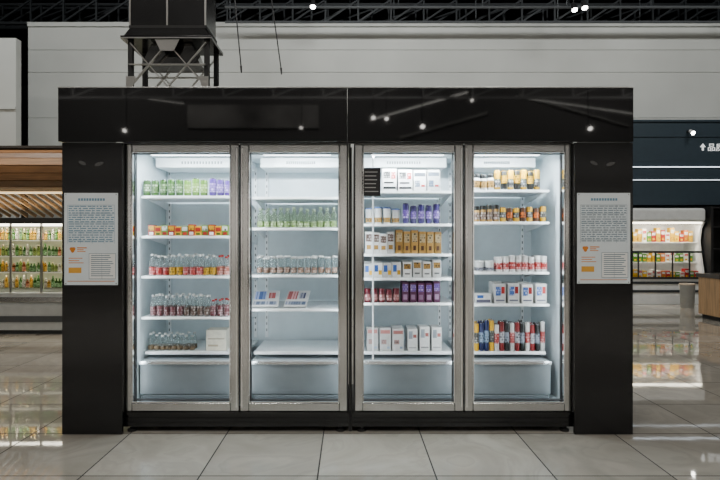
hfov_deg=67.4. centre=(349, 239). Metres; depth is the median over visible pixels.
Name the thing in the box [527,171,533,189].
tin
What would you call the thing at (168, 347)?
bottle
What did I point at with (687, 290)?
waste bin
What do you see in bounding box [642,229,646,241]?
pack
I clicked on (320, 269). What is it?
glass cup
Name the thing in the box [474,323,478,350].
can
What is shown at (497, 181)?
tin
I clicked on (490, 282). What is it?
carton
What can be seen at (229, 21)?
ceiling pipe
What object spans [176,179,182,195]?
drink can
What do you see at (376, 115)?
header panel
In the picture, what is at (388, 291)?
jar
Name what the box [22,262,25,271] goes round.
bottle
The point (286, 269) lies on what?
glass cup
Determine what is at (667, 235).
pack
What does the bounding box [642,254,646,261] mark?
pack
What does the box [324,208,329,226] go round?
bottle
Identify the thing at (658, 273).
pack
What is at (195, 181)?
drink can
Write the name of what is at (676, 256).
pack
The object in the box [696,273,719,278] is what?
countertop
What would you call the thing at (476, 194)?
shelf
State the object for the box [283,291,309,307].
pack
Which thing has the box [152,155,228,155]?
lamp
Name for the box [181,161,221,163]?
grille
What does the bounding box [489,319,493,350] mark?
can
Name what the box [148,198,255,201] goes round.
shelf
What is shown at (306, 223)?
bottle
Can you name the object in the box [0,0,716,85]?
ceiling
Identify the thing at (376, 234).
carton
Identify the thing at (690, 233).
pack
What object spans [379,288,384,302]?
jar
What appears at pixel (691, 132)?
spotlight
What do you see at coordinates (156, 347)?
bottle
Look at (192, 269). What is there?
bottle
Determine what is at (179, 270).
bottle
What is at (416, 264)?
carton
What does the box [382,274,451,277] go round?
shelf
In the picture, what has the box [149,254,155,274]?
bottle
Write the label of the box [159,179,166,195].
drink can
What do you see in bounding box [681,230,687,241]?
pack
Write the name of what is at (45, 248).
bottle
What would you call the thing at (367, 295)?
jar
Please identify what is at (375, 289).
jar
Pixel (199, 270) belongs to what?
bottle
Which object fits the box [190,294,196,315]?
bottle
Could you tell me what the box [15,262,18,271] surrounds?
bottle
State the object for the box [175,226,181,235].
pack
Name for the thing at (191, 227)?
pack
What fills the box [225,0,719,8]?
ceiling pipe
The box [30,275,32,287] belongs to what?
bottle
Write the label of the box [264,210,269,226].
bottle
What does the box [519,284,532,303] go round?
carton
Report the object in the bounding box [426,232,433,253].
carton
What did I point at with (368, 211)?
cup
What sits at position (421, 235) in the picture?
carton
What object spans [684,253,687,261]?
pack
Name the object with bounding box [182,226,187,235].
pack
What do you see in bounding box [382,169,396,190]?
carton
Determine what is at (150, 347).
bottle
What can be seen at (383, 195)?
shelf
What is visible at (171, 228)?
pack
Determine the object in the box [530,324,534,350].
can
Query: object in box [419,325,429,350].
carton
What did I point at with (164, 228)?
pack
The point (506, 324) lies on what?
can
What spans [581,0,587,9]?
spotlight
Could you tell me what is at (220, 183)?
drink can
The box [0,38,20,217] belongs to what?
wall
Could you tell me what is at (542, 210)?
tin
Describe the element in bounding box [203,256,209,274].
bottle
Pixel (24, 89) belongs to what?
wall
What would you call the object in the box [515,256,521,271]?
jar
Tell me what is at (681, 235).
pack
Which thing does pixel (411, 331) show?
carton
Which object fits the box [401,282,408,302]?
carton
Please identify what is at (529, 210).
tin
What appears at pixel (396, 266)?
carton
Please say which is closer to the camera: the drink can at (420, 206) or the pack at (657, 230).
the drink can at (420, 206)
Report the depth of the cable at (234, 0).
9.59 m
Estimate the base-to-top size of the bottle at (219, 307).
0.120 m
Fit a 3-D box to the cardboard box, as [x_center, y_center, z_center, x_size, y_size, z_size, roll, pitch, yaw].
[-0.968,0.726,3.963,0.145,0.150,0.121,0,0,0]
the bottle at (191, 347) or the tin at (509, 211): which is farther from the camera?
the bottle at (191, 347)
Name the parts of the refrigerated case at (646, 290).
frame, panel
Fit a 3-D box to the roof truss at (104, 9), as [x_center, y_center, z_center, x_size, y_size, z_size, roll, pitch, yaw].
[0.007,-6.270,14.800,30.027,0.900,0.060,0,0,0]
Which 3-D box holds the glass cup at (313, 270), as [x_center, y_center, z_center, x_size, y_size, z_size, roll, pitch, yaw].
[-0.255,0.182,3.837,0.047,0.126,0.047,0,0,0]
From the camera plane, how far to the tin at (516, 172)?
3.82 m
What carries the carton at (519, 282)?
on the cooler at (458, 385)
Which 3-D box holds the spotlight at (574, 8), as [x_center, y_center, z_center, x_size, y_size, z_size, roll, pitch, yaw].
[4.439,-5.619,10.693,0.117,2.203,0.165,0,0,0]
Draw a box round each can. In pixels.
[143,180,150,195]
[151,180,158,195]
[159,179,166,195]
[167,179,174,195]
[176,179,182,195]
[184,180,191,195]
[192,178,199,195]
[200,180,207,195]
[209,178,216,195]
[217,179,223,195]
[224,180,228,195]
[402,203,408,223]
[410,205,416,223]
[418,204,423,223]
[425,205,431,223]
[433,204,438,223]
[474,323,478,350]
[479,322,483,350]
[484,319,488,350]
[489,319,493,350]
[494,324,498,350]
[499,321,503,350]
[504,322,508,350]
[509,322,513,350]
[515,321,519,350]
[520,323,524,350]
[525,321,529,350]
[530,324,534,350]
[535,324,539,350]
[540,321,544,350]
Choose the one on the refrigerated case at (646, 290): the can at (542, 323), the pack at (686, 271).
the pack at (686, 271)
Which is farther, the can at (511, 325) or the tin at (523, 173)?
the can at (511, 325)
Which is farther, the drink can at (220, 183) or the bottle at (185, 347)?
the bottle at (185, 347)
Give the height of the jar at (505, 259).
0.108 m
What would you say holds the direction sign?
attached to the wall at (655, 142)
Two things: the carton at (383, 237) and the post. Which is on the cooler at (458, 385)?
the carton at (383, 237)
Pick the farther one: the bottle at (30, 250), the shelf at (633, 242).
the shelf at (633, 242)
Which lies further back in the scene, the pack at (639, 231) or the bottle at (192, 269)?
the pack at (639, 231)
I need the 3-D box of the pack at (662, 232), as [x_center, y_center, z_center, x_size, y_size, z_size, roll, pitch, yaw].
[6.372,-0.083,11.050,0.084,0.246,0.121,0,0,0]
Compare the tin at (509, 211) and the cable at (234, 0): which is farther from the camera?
the cable at (234, 0)
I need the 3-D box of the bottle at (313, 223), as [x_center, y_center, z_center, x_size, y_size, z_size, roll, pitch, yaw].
[-0.258,-0.152,3.839,0.046,0.133,0.046,0,0,0]
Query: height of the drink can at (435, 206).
0.142 m
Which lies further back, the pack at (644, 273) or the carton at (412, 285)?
the pack at (644, 273)
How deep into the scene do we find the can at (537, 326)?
3.89 m
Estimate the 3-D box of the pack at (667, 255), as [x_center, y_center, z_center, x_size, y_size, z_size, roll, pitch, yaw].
[6.466,0.358,11.050,0.084,0.174,0.121,0,0,0]
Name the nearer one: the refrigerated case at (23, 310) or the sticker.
the sticker
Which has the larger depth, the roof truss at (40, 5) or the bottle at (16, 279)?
the roof truss at (40, 5)
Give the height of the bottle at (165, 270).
0.139 m
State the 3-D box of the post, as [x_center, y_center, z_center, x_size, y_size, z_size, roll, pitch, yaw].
[0.003,0.330,3.984,0.020,1.900,0.752,0,0,0]
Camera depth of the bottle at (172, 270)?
3.82 m
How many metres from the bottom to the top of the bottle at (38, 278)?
0.173 m
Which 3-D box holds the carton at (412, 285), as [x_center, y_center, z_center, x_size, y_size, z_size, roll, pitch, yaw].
[0.447,0.372,3.851,0.047,0.140,0.071,0,0,0]
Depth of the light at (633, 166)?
11.03 m
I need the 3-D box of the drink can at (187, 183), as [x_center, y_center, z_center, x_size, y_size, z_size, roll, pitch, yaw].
[-1.154,-0.367,3.840,0.054,0.113,0.054,0,0,0]
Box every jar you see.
[364,288,370,302]
[374,288,377,302]
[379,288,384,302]
[386,289,391,302]
[393,288,399,302]
[474,174,479,189]
[474,206,479,221]
[480,175,486,189]
[480,206,485,221]
[486,205,492,221]
[487,174,493,189]
[493,205,498,221]
[496,257,501,271]
[502,256,508,271]
[509,255,514,271]
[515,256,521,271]
[521,256,527,271]
[528,257,533,271]
[534,255,540,271]
[541,256,546,271]
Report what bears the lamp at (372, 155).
attached to the cooler at (458, 385)
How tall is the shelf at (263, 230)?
0.010 m
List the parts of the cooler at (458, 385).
post, price rail, price rail, price rail, price rail, price rail, panel, door, price rail, handle, sill, handle, price rail, price rail, price rail, price rail, price rail, panel, door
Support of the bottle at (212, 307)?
on the cooler at (281, 366)
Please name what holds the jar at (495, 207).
on the cooler at (458, 385)
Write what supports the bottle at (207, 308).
on the cooler at (281, 366)
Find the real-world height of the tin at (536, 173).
0.147 m
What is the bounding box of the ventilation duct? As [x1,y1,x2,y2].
[120,0,222,86]
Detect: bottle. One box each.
[1,228,4,239]
[1,245,4,255]
[1,260,4,271]
[5,227,8,239]
[5,275,7,287]
[15,245,18,255]
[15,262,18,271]
[15,275,18,287]
[19,228,22,239]
[19,259,21,271]
[19,277,21,287]
[22,229,25,239]
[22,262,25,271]
[22,275,25,287]
[26,230,29,239]
[26,259,29,271]
[29,246,32,255]
[30,228,32,239]
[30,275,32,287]
[33,228,36,239]
[33,277,36,287]
[36,275,39,287]
[43,261,46,271]
[44,230,47,239]
[44,244,46,255]
[47,246,50,255]
[47,279,50,287]
[51,246,54,255]
[51,276,54,287]
[54,263,57,271]
[55,228,57,239]
[148,333,153,349]
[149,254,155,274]
[150,295,155,315]
[154,334,159,349]
[156,255,162,274]
[157,293,162,315]
[160,335,165,349]
[163,256,168,274]
[164,295,169,315]
[166,334,171,349]
[169,255,175,274]
[170,295,175,315]
[176,254,182,274]
[177,295,182,315]
[177,333,182,349]
[183,254,188,274]
[183,335,188,349]
[184,296,189,315]
[189,335,194,349]
[190,255,195,274]
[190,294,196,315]
[196,254,202,274]
[197,294,202,315]
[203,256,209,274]
[204,295,209,315]
[210,255,215,274]
[210,300,215,315]
[217,255,222,274]
[217,299,222,315]
[224,256,228,274]
[224,298,228,315]
[257,208,263,226]
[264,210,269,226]
[270,209,276,226]
[277,208,283,226]
[284,208,289,226]
[291,207,296,226]
[297,209,303,226]
[304,209,309,226]
[310,209,316,226]
[317,207,323,226]
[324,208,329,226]
[330,207,336,226]
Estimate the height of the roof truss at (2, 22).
1.450 m
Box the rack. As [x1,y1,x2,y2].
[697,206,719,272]
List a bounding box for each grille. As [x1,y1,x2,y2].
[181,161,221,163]
[286,161,314,163]
[387,161,419,163]
[484,161,509,163]
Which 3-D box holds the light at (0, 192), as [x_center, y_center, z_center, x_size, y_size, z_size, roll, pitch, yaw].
[-5.175,-0.579,6.605,4.450,0.022,0.050,0,0,0]
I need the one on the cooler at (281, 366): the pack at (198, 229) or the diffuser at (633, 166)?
the pack at (198, 229)
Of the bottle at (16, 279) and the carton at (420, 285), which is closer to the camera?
the carton at (420, 285)
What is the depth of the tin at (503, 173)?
3.82 m
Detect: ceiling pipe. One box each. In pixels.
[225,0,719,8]
[225,0,719,22]
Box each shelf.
[0,240,61,240]
[0,255,61,256]
[0,270,61,272]
[143,308,253,316]
[144,272,256,275]
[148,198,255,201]
[253,301,337,308]
[254,271,337,274]
[256,199,337,202]
[263,230,337,230]
[364,193,450,197]
[364,226,445,226]
[364,296,451,302]
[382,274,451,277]
[448,296,547,303]
[451,192,543,196]
[474,224,535,224]
[633,242,696,242]
[633,262,696,262]
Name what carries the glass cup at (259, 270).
on the cooler at (281, 366)
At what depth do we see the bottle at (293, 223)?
3.82 m
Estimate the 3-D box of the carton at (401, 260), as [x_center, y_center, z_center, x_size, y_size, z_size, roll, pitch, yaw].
[0.405,0.207,3.931,0.060,0.119,0.071,0,0,0]
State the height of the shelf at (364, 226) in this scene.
0.010 m
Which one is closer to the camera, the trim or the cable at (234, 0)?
the cable at (234, 0)
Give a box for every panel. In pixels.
[58,87,347,143]
[62,143,122,433]
[347,87,633,157]
[573,143,632,433]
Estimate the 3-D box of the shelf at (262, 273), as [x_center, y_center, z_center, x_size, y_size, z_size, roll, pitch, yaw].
[-0.366,0.251,4.057,0.643,0.010,0.506,0,0,0]
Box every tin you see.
[494,170,500,189]
[499,207,505,221]
[501,171,506,189]
[506,208,512,221]
[507,170,513,189]
[513,207,518,221]
[514,170,519,189]
[519,207,525,221]
[520,169,526,189]
[526,206,532,221]
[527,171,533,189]
[533,169,539,189]
[533,208,538,221]
[539,206,545,221]
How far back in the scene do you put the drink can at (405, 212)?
3.82 m
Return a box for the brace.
[142,43,203,72]
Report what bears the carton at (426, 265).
on the cooler at (458, 385)
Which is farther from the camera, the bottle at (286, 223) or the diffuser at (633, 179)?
the diffuser at (633, 179)
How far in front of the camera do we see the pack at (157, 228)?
3.82 m
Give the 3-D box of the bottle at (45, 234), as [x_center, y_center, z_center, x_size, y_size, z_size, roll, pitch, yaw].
[-4.194,-0.068,7.447,0.044,0.134,0.044,0,0,0]
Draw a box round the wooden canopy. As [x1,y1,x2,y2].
[0,146,61,217]
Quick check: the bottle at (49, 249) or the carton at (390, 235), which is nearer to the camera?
the carton at (390, 235)
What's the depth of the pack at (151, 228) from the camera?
3.82 m
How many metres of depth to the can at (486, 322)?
3.89 m
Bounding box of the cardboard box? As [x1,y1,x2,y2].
[206,327,228,350]
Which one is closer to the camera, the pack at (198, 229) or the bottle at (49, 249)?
the pack at (198, 229)
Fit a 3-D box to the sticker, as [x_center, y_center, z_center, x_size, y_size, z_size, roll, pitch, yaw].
[0.145,-0.388,3.613,0.118,0.187,0.002,0,0,0]
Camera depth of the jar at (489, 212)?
3.82 m
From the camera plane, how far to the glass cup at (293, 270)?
3.82 m
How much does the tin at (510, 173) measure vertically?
0.144 m
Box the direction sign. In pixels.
[700,144,719,150]
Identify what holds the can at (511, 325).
on the cooler at (458, 385)
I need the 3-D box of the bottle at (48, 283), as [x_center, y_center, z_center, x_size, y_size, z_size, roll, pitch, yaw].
[-4.145,0.598,7.438,0.044,0.117,0.044,0,0,0]
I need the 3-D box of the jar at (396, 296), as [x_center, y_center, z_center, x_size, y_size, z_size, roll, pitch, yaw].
[0.330,0.393,3.838,0.046,0.099,0.046,0,0,0]
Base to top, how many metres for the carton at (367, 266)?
0.099 m
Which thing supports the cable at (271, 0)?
hanging from the ceiling
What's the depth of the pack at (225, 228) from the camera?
3.81 m
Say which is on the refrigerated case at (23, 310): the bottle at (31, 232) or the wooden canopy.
the bottle at (31, 232)
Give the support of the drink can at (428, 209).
on the cooler at (458, 385)
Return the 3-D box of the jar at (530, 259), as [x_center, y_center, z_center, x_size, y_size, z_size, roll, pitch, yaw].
[1.288,0.173,3.842,0.046,0.102,0.046,0,0,0]
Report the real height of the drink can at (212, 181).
0.127 m
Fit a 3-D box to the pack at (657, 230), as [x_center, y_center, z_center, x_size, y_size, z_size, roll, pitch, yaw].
[6.278,-0.105,11.050,0.084,0.288,0.121,0,0,0]
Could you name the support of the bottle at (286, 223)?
on the cooler at (281, 366)
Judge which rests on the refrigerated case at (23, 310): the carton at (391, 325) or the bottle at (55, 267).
the bottle at (55, 267)
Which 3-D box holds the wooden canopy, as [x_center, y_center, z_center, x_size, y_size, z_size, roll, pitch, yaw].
[-5.118,0.061,7.276,4.564,2.437,1.847,0,0,0]
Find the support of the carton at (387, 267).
on the cooler at (458, 385)
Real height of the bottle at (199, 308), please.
0.159 m
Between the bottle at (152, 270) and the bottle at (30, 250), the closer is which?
the bottle at (152, 270)
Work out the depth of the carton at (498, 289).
3.81 m
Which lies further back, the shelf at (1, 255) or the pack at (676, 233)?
the pack at (676, 233)
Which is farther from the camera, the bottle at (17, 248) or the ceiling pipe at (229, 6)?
the ceiling pipe at (229, 6)
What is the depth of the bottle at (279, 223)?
3.82 m
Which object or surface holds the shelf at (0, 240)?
attached to the refrigerated case at (23, 310)
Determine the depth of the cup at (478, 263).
3.83 m
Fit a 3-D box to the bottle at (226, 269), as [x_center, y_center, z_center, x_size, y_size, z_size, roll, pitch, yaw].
[-0.876,0.184,3.834,0.044,0.136,0.044,0,0,0]
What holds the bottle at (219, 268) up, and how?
on the cooler at (281, 366)
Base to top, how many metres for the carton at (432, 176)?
0.151 m
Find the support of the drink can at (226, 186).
on the cooler at (281, 366)
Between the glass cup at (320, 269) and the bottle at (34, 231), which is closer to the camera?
the glass cup at (320, 269)
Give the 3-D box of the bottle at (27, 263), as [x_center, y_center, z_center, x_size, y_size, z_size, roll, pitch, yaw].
[-4.439,0.353,7.442,0.044,0.169,0.044,0,0,0]
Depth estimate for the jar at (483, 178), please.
3.82 m
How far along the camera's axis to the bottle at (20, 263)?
7.42 m
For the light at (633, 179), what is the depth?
11.03 m
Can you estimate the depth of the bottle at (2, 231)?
7.42 m
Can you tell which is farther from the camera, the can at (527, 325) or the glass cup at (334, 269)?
the can at (527, 325)
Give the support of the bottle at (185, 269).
on the cooler at (281, 366)
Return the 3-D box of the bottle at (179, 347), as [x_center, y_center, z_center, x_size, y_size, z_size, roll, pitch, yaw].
[-1.236,0.739,3.932,0.042,0.123,0.042,0,0,0]
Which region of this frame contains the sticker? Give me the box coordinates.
[364,168,380,195]
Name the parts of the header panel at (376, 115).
edge trim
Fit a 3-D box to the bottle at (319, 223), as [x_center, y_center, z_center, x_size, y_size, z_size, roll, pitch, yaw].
[-0.211,-0.159,3.841,0.046,0.147,0.046,0,0,0]
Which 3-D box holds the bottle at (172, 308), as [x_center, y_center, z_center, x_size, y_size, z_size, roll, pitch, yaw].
[-1.254,0.467,3.835,0.042,0.147,0.042,0,0,0]
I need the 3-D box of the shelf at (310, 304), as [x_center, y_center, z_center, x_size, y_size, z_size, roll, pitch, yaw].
[-0.366,0.491,4.057,0.643,0.010,0.506,0,0,0]
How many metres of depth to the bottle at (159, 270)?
3.82 m
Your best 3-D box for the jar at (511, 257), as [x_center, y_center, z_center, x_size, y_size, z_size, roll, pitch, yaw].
[1.152,0.167,3.840,0.046,0.115,0.046,0,0,0]
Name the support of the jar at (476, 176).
on the cooler at (458, 385)
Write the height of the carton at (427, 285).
0.137 m
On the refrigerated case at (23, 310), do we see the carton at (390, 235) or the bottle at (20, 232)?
the bottle at (20, 232)
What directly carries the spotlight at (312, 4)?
hanging from the ceiling
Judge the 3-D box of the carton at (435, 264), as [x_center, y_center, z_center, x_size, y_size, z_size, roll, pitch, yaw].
[0.614,0.205,3.849,0.060,0.123,0.071,0,0,0]
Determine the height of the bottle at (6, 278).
0.171 m
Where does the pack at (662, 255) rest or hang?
on the refrigerated case at (646, 290)
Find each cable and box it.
[234,0,241,72]
[271,0,281,74]
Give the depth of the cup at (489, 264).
3.83 m
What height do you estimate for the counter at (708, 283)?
0.734 m
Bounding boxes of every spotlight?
[310,0,315,8]
[571,0,577,11]
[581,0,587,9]
[686,130,694,134]
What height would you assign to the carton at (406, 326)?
0.160 m
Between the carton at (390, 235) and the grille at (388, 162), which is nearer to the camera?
the carton at (390, 235)
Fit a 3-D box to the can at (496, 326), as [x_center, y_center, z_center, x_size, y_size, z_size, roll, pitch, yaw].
[1.061,0.704,3.905,0.036,0.193,0.036,0,0,0]
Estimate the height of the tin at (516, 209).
0.102 m
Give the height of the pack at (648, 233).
0.198 m
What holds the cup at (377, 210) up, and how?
on the cooler at (458, 385)
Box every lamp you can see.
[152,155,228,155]
[264,155,330,155]
[372,155,442,155]
[475,155,538,155]
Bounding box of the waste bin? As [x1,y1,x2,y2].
[679,283,695,307]
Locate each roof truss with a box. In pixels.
[0,0,716,25]
[0,0,716,28]
[0,0,719,24]
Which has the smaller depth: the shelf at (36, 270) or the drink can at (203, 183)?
the drink can at (203, 183)
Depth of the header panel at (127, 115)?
3.52 m
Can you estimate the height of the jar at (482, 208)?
0.116 m
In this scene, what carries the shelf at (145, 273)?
attached to the cooler at (281, 366)
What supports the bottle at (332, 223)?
on the cooler at (281, 366)
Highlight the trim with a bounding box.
[633,207,696,207]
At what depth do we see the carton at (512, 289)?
3.82 m
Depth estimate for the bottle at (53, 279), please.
7.43 m
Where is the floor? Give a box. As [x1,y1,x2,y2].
[0,299,719,479]
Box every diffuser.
[633,166,719,166]
[633,179,719,179]
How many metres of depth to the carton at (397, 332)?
3.90 m
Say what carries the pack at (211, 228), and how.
on the cooler at (281, 366)
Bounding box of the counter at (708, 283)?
[696,273,719,321]
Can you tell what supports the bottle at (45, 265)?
on the refrigerated case at (23, 310)
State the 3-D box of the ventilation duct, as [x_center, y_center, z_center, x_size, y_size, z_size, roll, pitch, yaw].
[-1.355,-3.848,4.158,0.670,5.724,0.384,0,0,0]
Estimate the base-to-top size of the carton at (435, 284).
0.148 m
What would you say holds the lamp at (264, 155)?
attached to the cooler at (281, 366)
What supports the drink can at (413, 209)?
on the cooler at (458, 385)
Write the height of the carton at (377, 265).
0.105 m
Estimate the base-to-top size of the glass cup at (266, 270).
0.119 m
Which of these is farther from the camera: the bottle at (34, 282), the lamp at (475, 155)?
the bottle at (34, 282)
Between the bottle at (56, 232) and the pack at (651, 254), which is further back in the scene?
the pack at (651, 254)
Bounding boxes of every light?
[0,192,61,193]
[633,166,719,167]
[633,179,719,180]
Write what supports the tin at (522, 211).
on the cooler at (458, 385)
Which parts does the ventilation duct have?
post, post, rail, rail, post, post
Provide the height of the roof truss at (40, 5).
1.250 m
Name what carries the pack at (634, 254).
on the refrigerated case at (646, 290)
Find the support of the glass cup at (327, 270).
on the cooler at (281, 366)
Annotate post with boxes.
[349,147,351,430]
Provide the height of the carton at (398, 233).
0.169 m
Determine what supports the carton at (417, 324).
on the cooler at (458, 385)
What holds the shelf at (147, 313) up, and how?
attached to the cooler at (281, 366)
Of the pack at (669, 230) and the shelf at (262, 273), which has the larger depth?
the pack at (669, 230)
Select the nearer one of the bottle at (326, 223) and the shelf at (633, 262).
the bottle at (326, 223)
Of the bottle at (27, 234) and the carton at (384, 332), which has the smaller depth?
the carton at (384, 332)
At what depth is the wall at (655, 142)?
11.05 m
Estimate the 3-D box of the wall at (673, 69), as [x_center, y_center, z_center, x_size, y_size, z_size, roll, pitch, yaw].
[2.042,-1.695,11.685,17.917,5.950,0.230,0,0,0]
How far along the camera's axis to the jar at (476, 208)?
3.82 m
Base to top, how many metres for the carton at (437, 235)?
0.155 m
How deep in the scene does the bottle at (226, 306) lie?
3.82 m
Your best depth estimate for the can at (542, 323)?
3.89 m
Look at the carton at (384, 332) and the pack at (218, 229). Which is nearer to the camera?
the pack at (218, 229)
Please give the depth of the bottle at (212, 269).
3.82 m
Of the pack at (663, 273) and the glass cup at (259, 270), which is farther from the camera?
the pack at (663, 273)
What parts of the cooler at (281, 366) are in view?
door, panel, price rail, price rail, price rail, price rail, price rail, sill, handle, handle, door, price rail, price rail, price rail, price rail, panel, price rail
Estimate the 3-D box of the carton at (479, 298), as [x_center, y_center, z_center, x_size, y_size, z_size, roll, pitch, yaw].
[0.943,0.415,3.861,0.110,0.069,0.091,0,0,0]
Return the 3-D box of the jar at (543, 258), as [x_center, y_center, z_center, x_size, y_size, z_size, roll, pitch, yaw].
[1.378,0.169,3.842,0.046,0.110,0.046,0,0,0]
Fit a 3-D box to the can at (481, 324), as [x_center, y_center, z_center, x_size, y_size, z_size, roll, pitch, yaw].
[0.951,0.699,3.903,0.036,0.204,0.036,0,0,0]
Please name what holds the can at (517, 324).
on the cooler at (458, 385)
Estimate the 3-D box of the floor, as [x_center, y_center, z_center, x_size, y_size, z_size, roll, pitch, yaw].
[0.000,1.330,6.600,32.000,0.100,34.000,0,0,0]
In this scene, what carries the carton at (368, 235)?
on the cooler at (458, 385)
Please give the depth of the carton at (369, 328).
3.90 m
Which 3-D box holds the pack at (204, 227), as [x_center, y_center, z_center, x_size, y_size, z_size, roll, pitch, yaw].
[-1.026,-0.068,3.842,0.046,0.077,0.051,0,0,0]
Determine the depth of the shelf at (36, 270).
7.39 m
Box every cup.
[256,256,262,272]
[263,258,269,272]
[270,256,275,272]
[277,255,282,272]
[283,256,289,272]
[290,257,296,272]
[297,257,303,272]
[304,256,310,272]
[311,257,316,272]
[318,255,323,272]
[324,257,330,272]
[331,255,337,272]
[365,208,371,223]
[374,207,382,223]
[383,207,390,223]
[391,209,399,223]
[474,260,483,271]
[485,260,494,271]
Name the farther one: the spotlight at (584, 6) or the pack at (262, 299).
the spotlight at (584, 6)
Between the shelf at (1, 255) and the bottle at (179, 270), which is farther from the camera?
the shelf at (1, 255)
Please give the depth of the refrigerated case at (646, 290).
10.77 m
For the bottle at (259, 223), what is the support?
on the cooler at (281, 366)
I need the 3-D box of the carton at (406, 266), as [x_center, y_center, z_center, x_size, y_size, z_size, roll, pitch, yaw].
[0.405,0.211,3.850,0.060,0.110,0.071,0,0,0]
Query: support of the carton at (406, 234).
on the cooler at (458, 385)
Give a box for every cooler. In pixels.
[123,144,348,431]
[352,143,572,431]
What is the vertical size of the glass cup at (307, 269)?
0.129 m
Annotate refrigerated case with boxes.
[0,218,61,333]
[633,208,704,303]
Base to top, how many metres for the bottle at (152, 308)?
0.151 m
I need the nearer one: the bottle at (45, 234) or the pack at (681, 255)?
the bottle at (45, 234)
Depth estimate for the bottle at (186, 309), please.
3.82 m
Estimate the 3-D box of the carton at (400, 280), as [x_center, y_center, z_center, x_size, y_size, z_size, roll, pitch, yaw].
[0.391,0.369,3.929,0.047,0.146,0.071,0,0,0]
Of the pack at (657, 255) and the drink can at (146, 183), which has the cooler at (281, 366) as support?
the drink can at (146, 183)
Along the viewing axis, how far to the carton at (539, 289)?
3.81 m
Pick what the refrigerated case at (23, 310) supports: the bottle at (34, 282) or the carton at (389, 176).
the bottle at (34, 282)
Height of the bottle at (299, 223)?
0.136 m
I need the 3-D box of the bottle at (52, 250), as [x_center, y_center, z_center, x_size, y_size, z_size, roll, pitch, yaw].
[-4.096,0.152,7.448,0.044,0.132,0.044,0,0,0]
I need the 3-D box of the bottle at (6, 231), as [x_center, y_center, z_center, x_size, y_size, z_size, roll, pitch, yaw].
[-4.733,-0.087,7.450,0.044,0.172,0.044,0,0,0]
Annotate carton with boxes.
[364,263,371,277]
[365,232,371,253]
[367,326,377,350]
[374,232,379,253]
[374,262,381,277]
[379,327,390,350]
[380,234,386,253]
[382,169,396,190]
[383,263,391,277]
[387,232,393,253]
[391,325,401,347]
[392,262,400,277]
[392,327,403,350]
[395,230,402,253]
[397,170,411,190]
[400,280,406,299]
[401,260,409,275]
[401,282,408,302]
[402,262,411,277]
[403,231,409,253]
[405,325,415,347]
[407,327,416,350]
[409,282,416,302]
[410,230,417,253]
[412,170,425,190]
[412,260,420,277]
[417,282,423,302]
[417,324,425,347]
[418,232,425,253]
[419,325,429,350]
[422,261,430,277]
[424,282,431,302]
[426,170,439,190]
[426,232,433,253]
[430,326,441,350]
[431,260,440,277]
[432,281,439,302]
[434,232,440,253]
[474,293,490,303]
[489,281,501,301]
[492,283,505,303]
[505,283,518,302]
[515,281,528,283]
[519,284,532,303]
[532,283,546,303]
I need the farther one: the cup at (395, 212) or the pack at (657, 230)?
the pack at (657, 230)
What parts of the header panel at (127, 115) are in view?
edge trim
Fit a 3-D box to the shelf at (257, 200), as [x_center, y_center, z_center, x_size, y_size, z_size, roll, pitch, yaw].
[-0.366,-0.298,4.057,0.643,0.010,0.506,0,0,0]
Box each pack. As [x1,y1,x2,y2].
[148,225,156,235]
[155,226,160,235]
[161,225,167,235]
[168,225,175,235]
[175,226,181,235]
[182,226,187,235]
[188,224,195,235]
[195,226,201,235]
[202,225,207,235]
[208,225,215,235]
[215,226,221,235]
[222,225,228,235]
[252,291,279,307]
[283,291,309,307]
[633,232,636,241]
[633,253,636,261]
[633,269,636,276]
[635,229,641,241]
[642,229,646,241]
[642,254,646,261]
[642,270,646,276]
[647,232,650,241]
[649,231,655,241]
[649,253,654,261]
[653,228,659,241]
[656,254,659,261]
[656,270,660,276]
[658,253,664,261]
[660,230,664,241]
[660,270,665,276]
[665,233,669,241]
[665,253,669,261]
[667,228,673,241]
[674,231,678,241]
[674,254,678,261]
[676,253,683,261]
[679,233,683,241]
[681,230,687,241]
[681,268,688,276]
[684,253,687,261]
[688,231,692,241]
[688,253,692,261]
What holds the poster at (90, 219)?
attached to the panel at (92, 315)
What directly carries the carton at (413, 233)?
on the cooler at (458, 385)
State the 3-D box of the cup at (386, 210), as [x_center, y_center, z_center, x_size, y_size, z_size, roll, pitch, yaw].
[0.263,-0.173,3.849,0.064,0.119,0.064,0,0,0]
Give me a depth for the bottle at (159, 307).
3.82 m
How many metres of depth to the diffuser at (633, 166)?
11.02 m
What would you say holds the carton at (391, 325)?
on the cooler at (458, 385)
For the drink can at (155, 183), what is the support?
on the cooler at (281, 366)
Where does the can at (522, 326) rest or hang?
on the cooler at (458, 385)
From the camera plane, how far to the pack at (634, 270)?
10.81 m
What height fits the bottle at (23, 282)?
0.172 m
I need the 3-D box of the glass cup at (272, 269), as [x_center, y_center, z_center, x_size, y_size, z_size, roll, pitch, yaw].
[-0.546,0.180,3.840,0.047,0.130,0.047,0,0,0]
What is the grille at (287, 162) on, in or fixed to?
attached to the cooler at (281, 366)
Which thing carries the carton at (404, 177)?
on the cooler at (458, 385)
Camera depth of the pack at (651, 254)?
10.99 m
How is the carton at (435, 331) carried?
on the cooler at (458, 385)
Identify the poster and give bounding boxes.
[64,193,117,284]
[577,193,629,283]
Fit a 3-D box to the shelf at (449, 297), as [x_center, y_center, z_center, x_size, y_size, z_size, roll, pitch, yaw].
[1.092,0.455,4.057,0.620,0.010,0.506,0,0,0]
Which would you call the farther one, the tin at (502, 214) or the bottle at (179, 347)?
the bottle at (179, 347)
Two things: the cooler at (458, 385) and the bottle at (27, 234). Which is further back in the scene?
the bottle at (27, 234)
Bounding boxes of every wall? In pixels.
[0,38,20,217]
[21,86,27,217]
[27,22,719,298]
[629,120,719,205]
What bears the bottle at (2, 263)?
on the refrigerated case at (23, 310)

